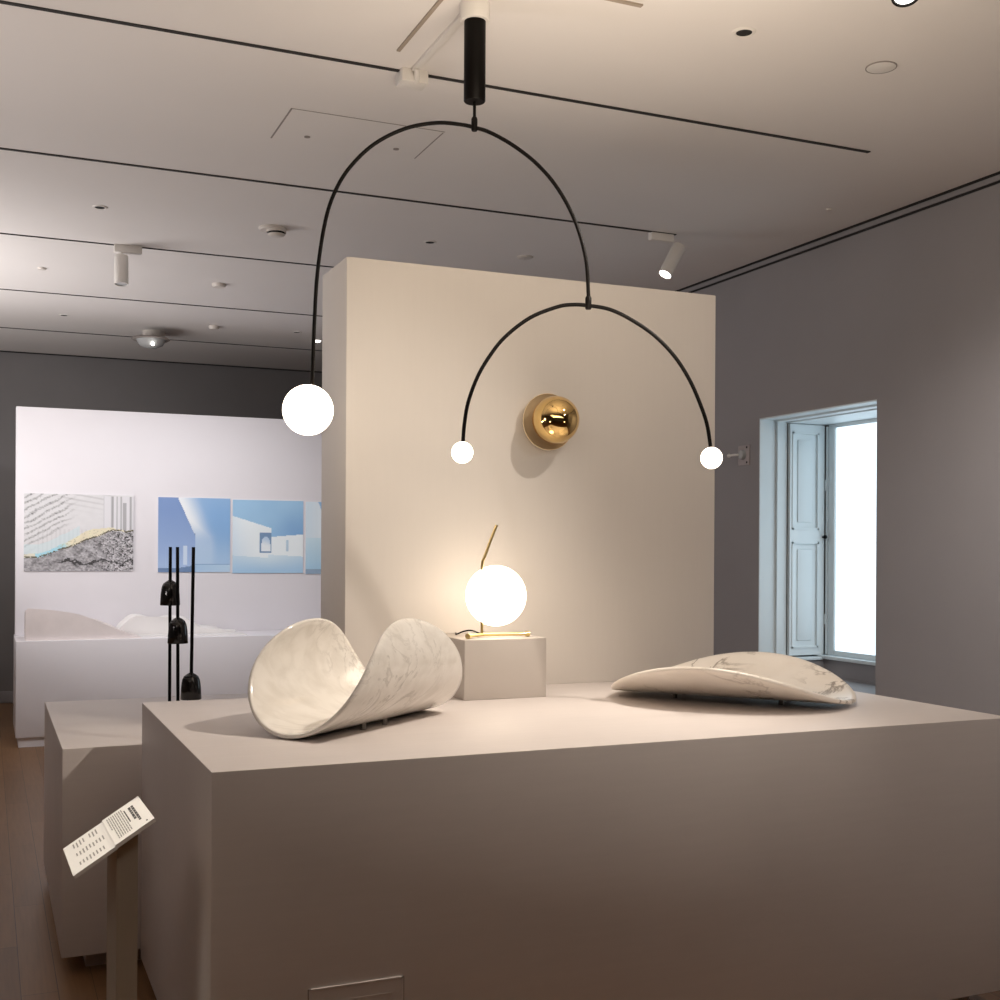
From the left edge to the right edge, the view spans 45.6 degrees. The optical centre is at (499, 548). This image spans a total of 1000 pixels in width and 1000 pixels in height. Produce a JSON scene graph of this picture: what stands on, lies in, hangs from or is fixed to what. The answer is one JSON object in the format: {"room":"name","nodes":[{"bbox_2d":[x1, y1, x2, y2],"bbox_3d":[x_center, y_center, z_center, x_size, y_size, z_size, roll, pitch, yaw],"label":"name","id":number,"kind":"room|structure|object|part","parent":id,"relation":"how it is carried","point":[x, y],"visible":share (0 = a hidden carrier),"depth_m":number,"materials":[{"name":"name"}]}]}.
{"room":"museum","nodes":[
{"label":"museum","id":0,"kind":"room"},
{"bbox_2d":[0,352,321,691],"bbox_3d":[-4.229,-0.201,12.035,10.200,3.455,0.150,0,0,-23],"label":"wall","id":1,"kind":"structure","parent":0,"point":[26,380],"depth_m":12.03,"materials":[{"name":"grey paint"}]},
{"bbox_2d":[0,691,12,702],"bbox_3d":[-4.735,1.466,11.729,8.744,0.115,0.018,0,0,-23],"label":"baseboard","id":2,"kind":"structure","parent":1,"relation":"attached to","point":[5,696],"depth_m":11.67,"materials":[{"name":"grey paint"}]},
{"bbox_2d":[0,350,321,372],"bbox_3d":[-4.706,-1.933,11.718,8.654,0.016,0.044,0,0,-23],"label":"trim","id":3,"kind":"structure","parent":1,"relation":"attached to","point":[0,350],"depth_m":12.22,"materials":[{"name":"black metal"}]},
{"bbox_2d":[0,0,999,371],"bbox_3d":[-1.080,-1.971,4.785,10.200,0.120,16.050,0,0,-23],"label":"ceiling","id":4,"kind":"structure","parent":0,"point":[73,86],"depth_m":5.60,"materials":[{"name":"paint"}]},
{"bbox_2d":[92,205,107,209],"bbox_3d":[-2.248,-1.916,6.680,0.084,0.007,0.084,0,0,-23],"label":"recessed light","id":5,"kind":"object","parent":4,"relation":"in","point":[101,207],"visible":1,"depth_m":6.67,"materials":[{"name":"white metal"}]},
{"bbox_2d":[114,244,141,286],"bbox_3d":[-2.352,-1.789,7.520,0.170,0.262,0.105,0,0,-23],"label":"track spotlight","id":6,"kind":"object","parent":4,"relation":"hanging from","point":[121,274],"visible":1,"depth_m":7.49,"materials":[{"name":"white metal"}]},
{"bbox_2d":[131,329,169,348],"bbox_3d":[-3.064,-1.828,10.399,0.330,0.192,0.460,0,0,-23],"label":"lamp","id":7,"kind":"object","parent":4,"relation":"attached to","point":[150,339],"visible":1,"depth_m":10.26,"materials":[{"name":"beige plastic"}]},
{"bbox_2d":[0,289,321,316],"bbox_3d":[-3.679,-1.929,8.837,7.450,0.014,0.019,0,0,-23],"label":"trim","id":8,"kind":"structure","parent":4,"relation":"attached to","point":[0,289],"depth_m":9.27,"materials":[{"name":"black"}]},
{"bbox_2d":[0,327,321,350],"bbox_3d":[-4.339,-1.932,10.387,7.470,0.014,0.019,0,0,-23],"label":"trim","id":9,"kind":"structure","parent":4,"relation":"attached to","point":[0,327],"depth_m":10.98,"materials":[{"name":"black metal"}]},
{"bbox_2d":[0,233,332,267],"bbox_3d":[-3.009,-1.925,7.264,7.430,0.014,0.019,0,0,-23],"label":"trim","id":10,"kind":"structure","parent":4,"relation":"attached to","point":[0,233],"depth_m":7.66,"materials":[{"name":"black metal"}]},
{"bbox_2d":[209,325,218,329],"bbox_3d":[-2.471,-1.905,10.266,0.090,0.033,0.090,0,0,-23],"label":"ceiling disc","id":11,"kind":"object","parent":4,"relation":"attached to","point":[211,327],"visible":1,"depth_m":10.23,"materials":[{"name":"beige plastic"}]},
{"bbox_2d":[212,282,225,288],"bbox_3d":[-2.039,-1.905,8.623,0.100,0.028,0.100,0,0,-23],"label":"ceiling disc","id":12,"kind":"object","parent":4,"relation":"attached to","point":[218,285],"visible":1,"depth_m":8.59,"materials":[{"name":"beige plastic"}]},
{"bbox_2d":[259,224,286,237],"bbox_3d":[-1.357,-1.888,7.101,0.164,0.055,0.164,0,0,-23],"label":"smoke detector","id":13,"kind":"object","parent":4,"relation":"attached to","point":[275,231],"visible":1,"depth_m":7.06,"materials":[{"name":"beige plastic"}]},
{"bbox_2d":[0,147,676,235],"bbox_3d":[-2.343,-1.921,5.721,7.426,0.014,0.021,0,0,-23],"label":"trim","id":14,"kind":"structure","parent":4,"relation":"attached to","point":[1,148],"depth_m":6.29,"materials":[{"name":"black metal"}]},
{"bbox_2d":[270,108,443,158],"bbox_3d":[-0.660,-1.912,5.486,0.714,0.014,0.409,0,0,-23],"label":"ceiling hatch","id":15,"kind":"object","parent":4,"relation":"attached to","point":[299,125],"visible":1,"depth_m":5.48,"materials":[{"name":"paint"}]},
{"bbox_2d":[396,14,461,90],"bbox_3d":[-0.241,-1.879,4.510,0.111,0.058,0.647,0,0,-23],"label":"conduit","id":16,"kind":"object","parent":4,"relation":"attached to","point":[414,78],"visible":0.94,"depth_m":4.70,"materials":[{"name":"white"}]},
{"bbox_2d":[423,240,436,243],"bbox_3d":[-0.436,-1.906,7.405,0.084,0.007,0.084,0,0,-23],"label":"recessed light","id":17,"kind":"object","parent":4,"relation":"in","point":[426,241],"visible":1,"depth_m":7.40,"materials":[{"name":"white"}]},
{"bbox_2d":[0,0,870,152],"bbox_3d":[-1.661,-1.917,4.199,7.468,0.014,0.021,0,0,-23],"label":"trim","id":18,"kind":"structure","parent":4,"relation":"attached to","point":[1,1],"depth_m":4.71,"materials":[{"name":"black metal"}]},
{"bbox_2d":[282,0,722,468],"bbox_3d":[0.012,-1.093,4.138,1.540,1.623,0.177,0,0,2],"label":"lamp","id":19,"kind":"object","parent":4,"relation":"hanging from","point":[306,409],"visible":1,"depth_m":4.15,"materials":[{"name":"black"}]},
{"bbox_3d":[-0.672,-0.484,4.162,0.177,0.177,0.177,0,0,-23],"label":"globe","id":20,"kind":"part","parent":19,"relation":"part of","materials":[{"name":"white glass"}]},
{"bbox_3d":[-0.132,-0.335,4.162,0.076,0.076,0.076,0,0,-23],"label":"globe","id":21,"kind":"part","parent":19,"relation":"part of","materials":[{"name":"white glass"}]},
{"bbox_3d":[-0.089,-1.521,4.162,0.011,0.084,0.011,0,0,-23],"label":"stem","id":22,"kind":"part","parent":19,"relation":"part of","materials":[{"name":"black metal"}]},
{"bbox_3d":[0.741,-0.316,4.162,0.076,0.076,0.076,0,0,-23],"label":"globe","id":23,"kind":"part","parent":19,"relation":"part of","materials":[{"name":"white glass"}]},
{"bbox_2d":[397,0,642,51],"bbox_3d":[0.052,-1.907,4.351,0.666,0.016,0.717,0,0,-23],"label":"ceiling hatch","id":24,"kind":"object","parent":4,"relation":"attached to","point":[438,2],"visible":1,"depth_m":4.23,"materials":[{"name":"beige"}]},
{"bbox_2d":[517,255,532,259],"bbox_3d":[0.163,-1.901,7.772,0.104,0.013,0.104,0,0,-23],"label":"ceiling disc","id":25,"kind":"object","parent":4,"relation":"attached to","point":[521,257],"visible":1,"depth_m":7.75,"materials":[{"name":"beige plastic"}]},
{"bbox_2d":[648,232,684,278],"bbox_3d":[1.016,-1.765,7.180,0.241,0.274,0.088,0,0,-29],"label":"track spotlight","id":26,"kind":"object","parent":4,"relation":"hanging from","point":[677,250],"visible":1,"depth_m":7.16,"materials":[{"name":"white metal"}]},
{"bbox_2d":[732,27,755,37],"bbox_3d":[0.899,-1.899,4.375,0.088,0.007,0.088,0,0,-23],"label":"recessed light","id":27,"kind":"object","parent":4,"relation":"in","point":[742,32],"visible":1,"depth_m":4.37,"materials":[{"name":"white metal"}]},
{"bbox_2d":[865,61,896,73],"bbox_3d":[1.502,-1.895,4.684,0.120,0.009,0.120,0,0,-23],"label":"ceiling disc","id":28,"kind":"object","parent":4,"relation":"attached to","point":[880,67],"visible":1,"depth_m":4.67,"materials":[{"name":"white"}]},
{"bbox_2d":[891,0,917,6],"bbox_3d":[1.297,-1.823,3.809,0.092,0.158,0.124,0,0,4],"label":"ceiling spotlight","id":29,"kind":"object","parent":4,"relation":"attached to","point":[899,3],"visible":1,"depth_m":3.82,"materials":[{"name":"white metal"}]},
{"bbox_2d":[0,703,999,999],"bbox_3d":[-1.100,1.594,4.785,10.200,0.100,16.050,0,0,-23],"label":"floor","id":30,"kind":"structure","parent":0,"point":[32,967],"depth_m":5.09,"materials":[{"name":"brown wood"}]},
{"bbox_2d":[63,796,155,999],"bbox_3d":[-0.957,1.091,2.897,0.192,0.908,0.272,0,0,-23],"label":"stand","id":31,"kind":"object","parent":30,"relation":"on","point":[115,838],"visible":1,"depth_m":2.81,"materials":[{"name":"beige paint"}]},
{"bbox_3d":[-0.928,1.110,2.913,0.048,0.870,0.235,0,0,-23],"label":"post","id":32,"kind":"part","parent":31,"relation":"part of","materials":[{"name":"beige paint"}]},
{"bbox_2d":[44,693,247,966],"bbox_3d":[-1.400,1.132,5.090,0.974,0.821,1.391,0,0,-23],"label":"plinth","id":33,"kind":"object","parent":30,"relation":"on","point":[93,748],"visible":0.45,"depth_m":4.34,"materials":[{"name":"paint"}]},
{"bbox_2d":[167,547,187,700],"bbox_3d":[-1.399,0.358,5.170,0.136,0.726,0.136,0,0,-23],"label":"lamp","id":34,"kind":"object","parent":33,"relation":"on","point":[177,630],"visible":0.77,"depth_m":5.16,"materials":[{"name":"black metal"}]},
{"bbox_3d":[-1.401,0.358,5.170,0.087,0.112,0.087,0,0,-23],"label":"lamp shade","id":35,"kind":"part","parent":34,"relation":"part of","materials":[{"name":"black paint"}]},
{"bbox_2d":[180,547,201,700],"bbox_3d":[-1.309,0.359,5.035,0.136,0.726,0.136,0,0,-23],"label":"lamp","id":36,"kind":"object","parent":33,"relation":"on","point":[191,685],"visible":0.73,"depth_m":5.03,"materials":[{"name":"black metal"}]},
{"bbox_3d":[-1.309,0.585,5.035,0.087,0.112,0.087,0,0,-23],"label":"lamp shade","id":37,"kind":"part","parent":36,"relation":"part of","materials":[{"name":"black paint"}]},
{"bbox_2d":[13,630,281,747],"bbox_3d":[-2.403,1.129,10.088,3.183,0.815,0.820,0,0,-23],"label":"plinth","id":38,"kind":"object","parent":30,"relation":"on","point":[89,669],"visible":0.47,"depth_m":9.38,"materials":[{"name":"white paint"}]},
{"bbox_2d":[24,608,140,640],"bbox_3d":[-3.312,0.592,9.443,0.860,0.250,0.280,0,0,-23],"label":"model","id":39,"kind":"object","parent":38,"relation":"on","point":[39,624],"visible":1,"depth_m":9.26},
{"bbox_2d":[116,614,235,634],"bbox_3d":[-2.737,0.632,10.008,0.965,0.176,0.260,0,0,-23],"label":"model","id":40,"kind":"object","parent":38,"relation":"on","point":[138,624],"visible":0.7,"depth_m":9.81},
{"bbox_2d":[139,632,246,637],"bbox_3d":[-2.539,0.717,9.816,0.854,0.008,0.230,0,0,-23],"label":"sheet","id":41,"kind":"object","parent":38,"relation":"on","point":[232,633],"visible":0.64,"depth_m":9.80,"materials":[{"name":"white paper"}]},
{"bbox_2d":[15,406,321,635],"bbox_3d":[-2.522,-0.214,10.388,3.176,1.869,0.170,0,0,-23],"label":"wall","id":42,"kind":"structure","parent":30,"relation":"on","point":[147,457],"depth_m":10.13,"materials":[{"name":"paint"}]},
{"bbox_2d":[24,493,133,570],"bbox_3d":[-3.491,-0.127,9.868,0.858,0.637,0.013,0,0,-23],"label":"print","id":43,"kind":"object","parent":42,"relation":"attached to","point":[63,532],"visible":1,"depth_m":9.86,"materials":[{"name":"white"}]},
{"bbox_2d":[158,497,229,571],"bbox_3d":[-2.634,-0.113,10.240,0.608,0.640,0.013,0,0,-23],"label":"print","id":44,"kind":"object","parent":42,"relation":"attached to","point":[203,524],"visible":0.95,"depth_m":10.23,"materials":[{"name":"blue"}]},
{"bbox_2d":[232,500,302,572],"bbox_3d":[-2.048,-0.100,10.494,0.625,0.642,0.013,0,0,-23],"label":"print","id":45,"kind":"object","parent":42,"relation":"attached to","point":[267,535],"visible":1,"depth_m":10.48,"materials":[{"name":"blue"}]},
{"bbox_2d":[305,502,320,573],"bbox_3d":[-1.452,-0.091,10.751,0.624,0.645,0.013,0,0,-23],"label":"print","id":46,"kind":"object","parent":42,"relation":"attached to","point":[313,509],"visible":0.24,"depth_m":10.65,"materials":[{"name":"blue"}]},
{"bbox_2d":[160,547,179,700],"bbox_3d":[-1.475,0.358,5.312,0.136,0.726,0.136,0,0,-23],"label":"lamp","id":47,"kind":"object","parent":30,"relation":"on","point":[168,590],"visible":0.74,"depth_m":5.30,"materials":[{"name":"black metal"}]},
{"bbox_3d":[-1.474,0.200,5.312,0.087,0.112,0.087,0,0,-23],"label":"lamp shade","id":48,"kind":"part","parent":47,"relation":"part of","materials":[{"name":"black paint"}]},
{"bbox_2d":[321,257,715,683],"bbox_3d":[0.102,0.216,5.068,1.679,2.669,0.360,0,0,-23],"label":"wall","id":49,"kind":"structure","parent":30,"relation":"on","point":[608,532],"depth_m":4.87,"materials":[{"name":"beige paint"}]},
{"bbox_2d":[523,393,579,449],"bbox_3d":[0.224,-0.518,4.814,0.233,0.233,0.200,0,0,-23],"label":"wall lamp","id":50,"kind":"object","parent":49,"relation":"attached to","point":[549,420],"visible":1,"depth_m":4.76,"materials":[{"name":"gold metal"}]},
{"bbox_2d":[141,681,999,999],"bbox_3d":[0.218,1.057,4.142,2.664,0.988,1.436,0,0,-23],"label":"plinth","id":51,"kind":"object","parent":30,"relation":"on","point":[591,840],"visible":0.9,"depth_m":3.48,"materials":[{"name":"paint"}]},
{"bbox_2d":[248,618,461,738],"bbox_3d":[-0.447,0.389,3.789,0.429,0.341,0.754,0,0,27],"label":"sculpture","id":52,"kind":"object","parent":51,"relation":"on","point":[308,679],"visible":1,"depth_m":3.73,"materials":[{"name":"grey stone"}]},
{"bbox_2d":[445,632,545,700],"bbox_3d":[-0.050,0.450,4.599,0.334,0.223,0.362,0,0,-23],"label":"block","id":53,"kind":"object","parent":51,"relation":"on","point":[493,667],"visible":0.7,"depth_m":4.43,"materials":[{"name":"paint"}]},
{"bbox_2d":[455,525,529,638],"bbox_3d":[-0.055,0.125,4.521,0.316,0.428,0.243,0,0,15],"label":"table lamp","id":54,"kind":"object","parent":53,"relation":"on","point":[495,594],"visible":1,"depth_m":4.44,"materials":[{"name":"white glass"}]},
{"bbox_3d":[-0.134,0.326,4.581,0.035,0.025,0.208,0,0,-31],"label":"cord","id":55,"kind":"part","parent":54,"relation":"part of","materials":[{"name":"black plastic"}]},
{"bbox_3d":[-0.041,0.119,4.505,0.069,0.416,0.011,0,0,-23],"label":"stem","id":56,"kind":"part","parent":54,"relation":"part of","materials":[{"name":"gold metal"}]},
{"bbox_3d":[-0.015,0.181,4.516,0.231,0.231,0.231,0,0,-23],"label":"globe","id":57,"kind":"part","parent":54,"relation":"part of","materials":[{"name":"white glass"}]},
{"bbox_2d":[611,652,855,704],"bbox_3d":[0.868,0.488,4.453,0.884,0.158,0.890,0,0,-23],"label":"sculpture","id":58,"kind":"object","parent":51,"relation":"on","point":[752,675],"visible":1,"depth_m":4.31,"materials":[{"name":"grey stone"}]},
{"bbox_2d":[693,183,999,714],"bbox_3d":[2.776,-0.162,6.350,0.750,3.455,15.850,0,0,-23],"label":"wall","id":59,"kind":"structure","parent":0,"point":[903,314],"depth_m":6.62,"materials":[{"name":"grey paint"}]},
{"bbox_2d":[727,445,749,465],"bbox_3d":[1.607,-0.626,8.019,0.074,0.134,0.174,0,0,-23],"label":"wall control","id":60,"kind":"object","parent":59,"relation":"attached to","point":[743,454],"visible":1,"depth_m":7.99,"materials":[{"name":"grey plastic"}]},
{"bbox_3d":[1.580,-0.627,8.045,0.031,0.028,0.107,0,0,-39],"label":"lever","id":61,"kind":"part","parent":60,"relation":"part of","materials":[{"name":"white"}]},
{"bbox_3d":[1.626,-0.629,8.004,0.030,0.068,0.068,0,0,-23],"label":"knob","id":62,"kind":"part","parent":60,"relation":"part of","materials":[{"name":"grey plastic"}]},
{"bbox_3d":[1.645,-0.626,8.011,0.010,0.134,0.130,0,0,-23],"label":"plate","id":63,"kind":"part","parent":60,"relation":"part of","materials":[{"name":"grey plastic"}]},
{"bbox_2d":[758,399,876,684],"bbox_3d":[2.191,0.004,7.454,0.555,1.717,1.130,0,0,-23],"label":"window","id":64,"kind":"structure","parent":59,"relation":"in","point":[849,618],"depth_m":7.90,"materials":[{"name":"white paint"}]},
{"bbox_2d":[787,424,824,655],"bbox_3d":[2.051,-0.056,7.963,0.281,1.542,0.031,0,0,-23],"label":"shutter","id":65,"kind":"object","parent":64,"relation":"attached to","point":[806,442],"depth_m":7.95,"materials":[{"name":"white paint"}]},
{"bbox_3d":[2.266,0.733,7.492,0.380,0.030,1.113,0,0,-23],"label":"sill","id":66,"kind":"part","parent":64,"relation":"part of","materials":[{"name":"white paint"}]},
{"bbox_3d":[2.427,-0.055,7.529,0.053,1.547,1.057,0,0,-23],"label":"frame","id":67,"kind":"part","parent":64,"relation":"part of","materials":[{"name":"white paint"}]},
{"bbox_3d":[2.433,-0.059,7.520,0.010,1.487,0.920,0,0,-23],"label":"pane","id":68,"kind":"part","parent":64,"relation":"part of","materials":[{"name":"white glass"}]},
{"bbox_2d":[676,171,999,292],"bbox_3d":[2.396,-1.872,6.290,0.012,0.028,15.650,0,0,-23],"label":"trim","id":69,"kind":"structure","parent":59,"relation":"attached to","point":[997,177],"depth_m":6.98,"materials":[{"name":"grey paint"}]},
{"bbox_2d":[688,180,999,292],"bbox_3d":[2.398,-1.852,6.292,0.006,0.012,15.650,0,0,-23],"label":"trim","id":70,"kind":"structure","parent":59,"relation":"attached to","point":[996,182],"depth_m":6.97,"materials":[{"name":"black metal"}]}
]}

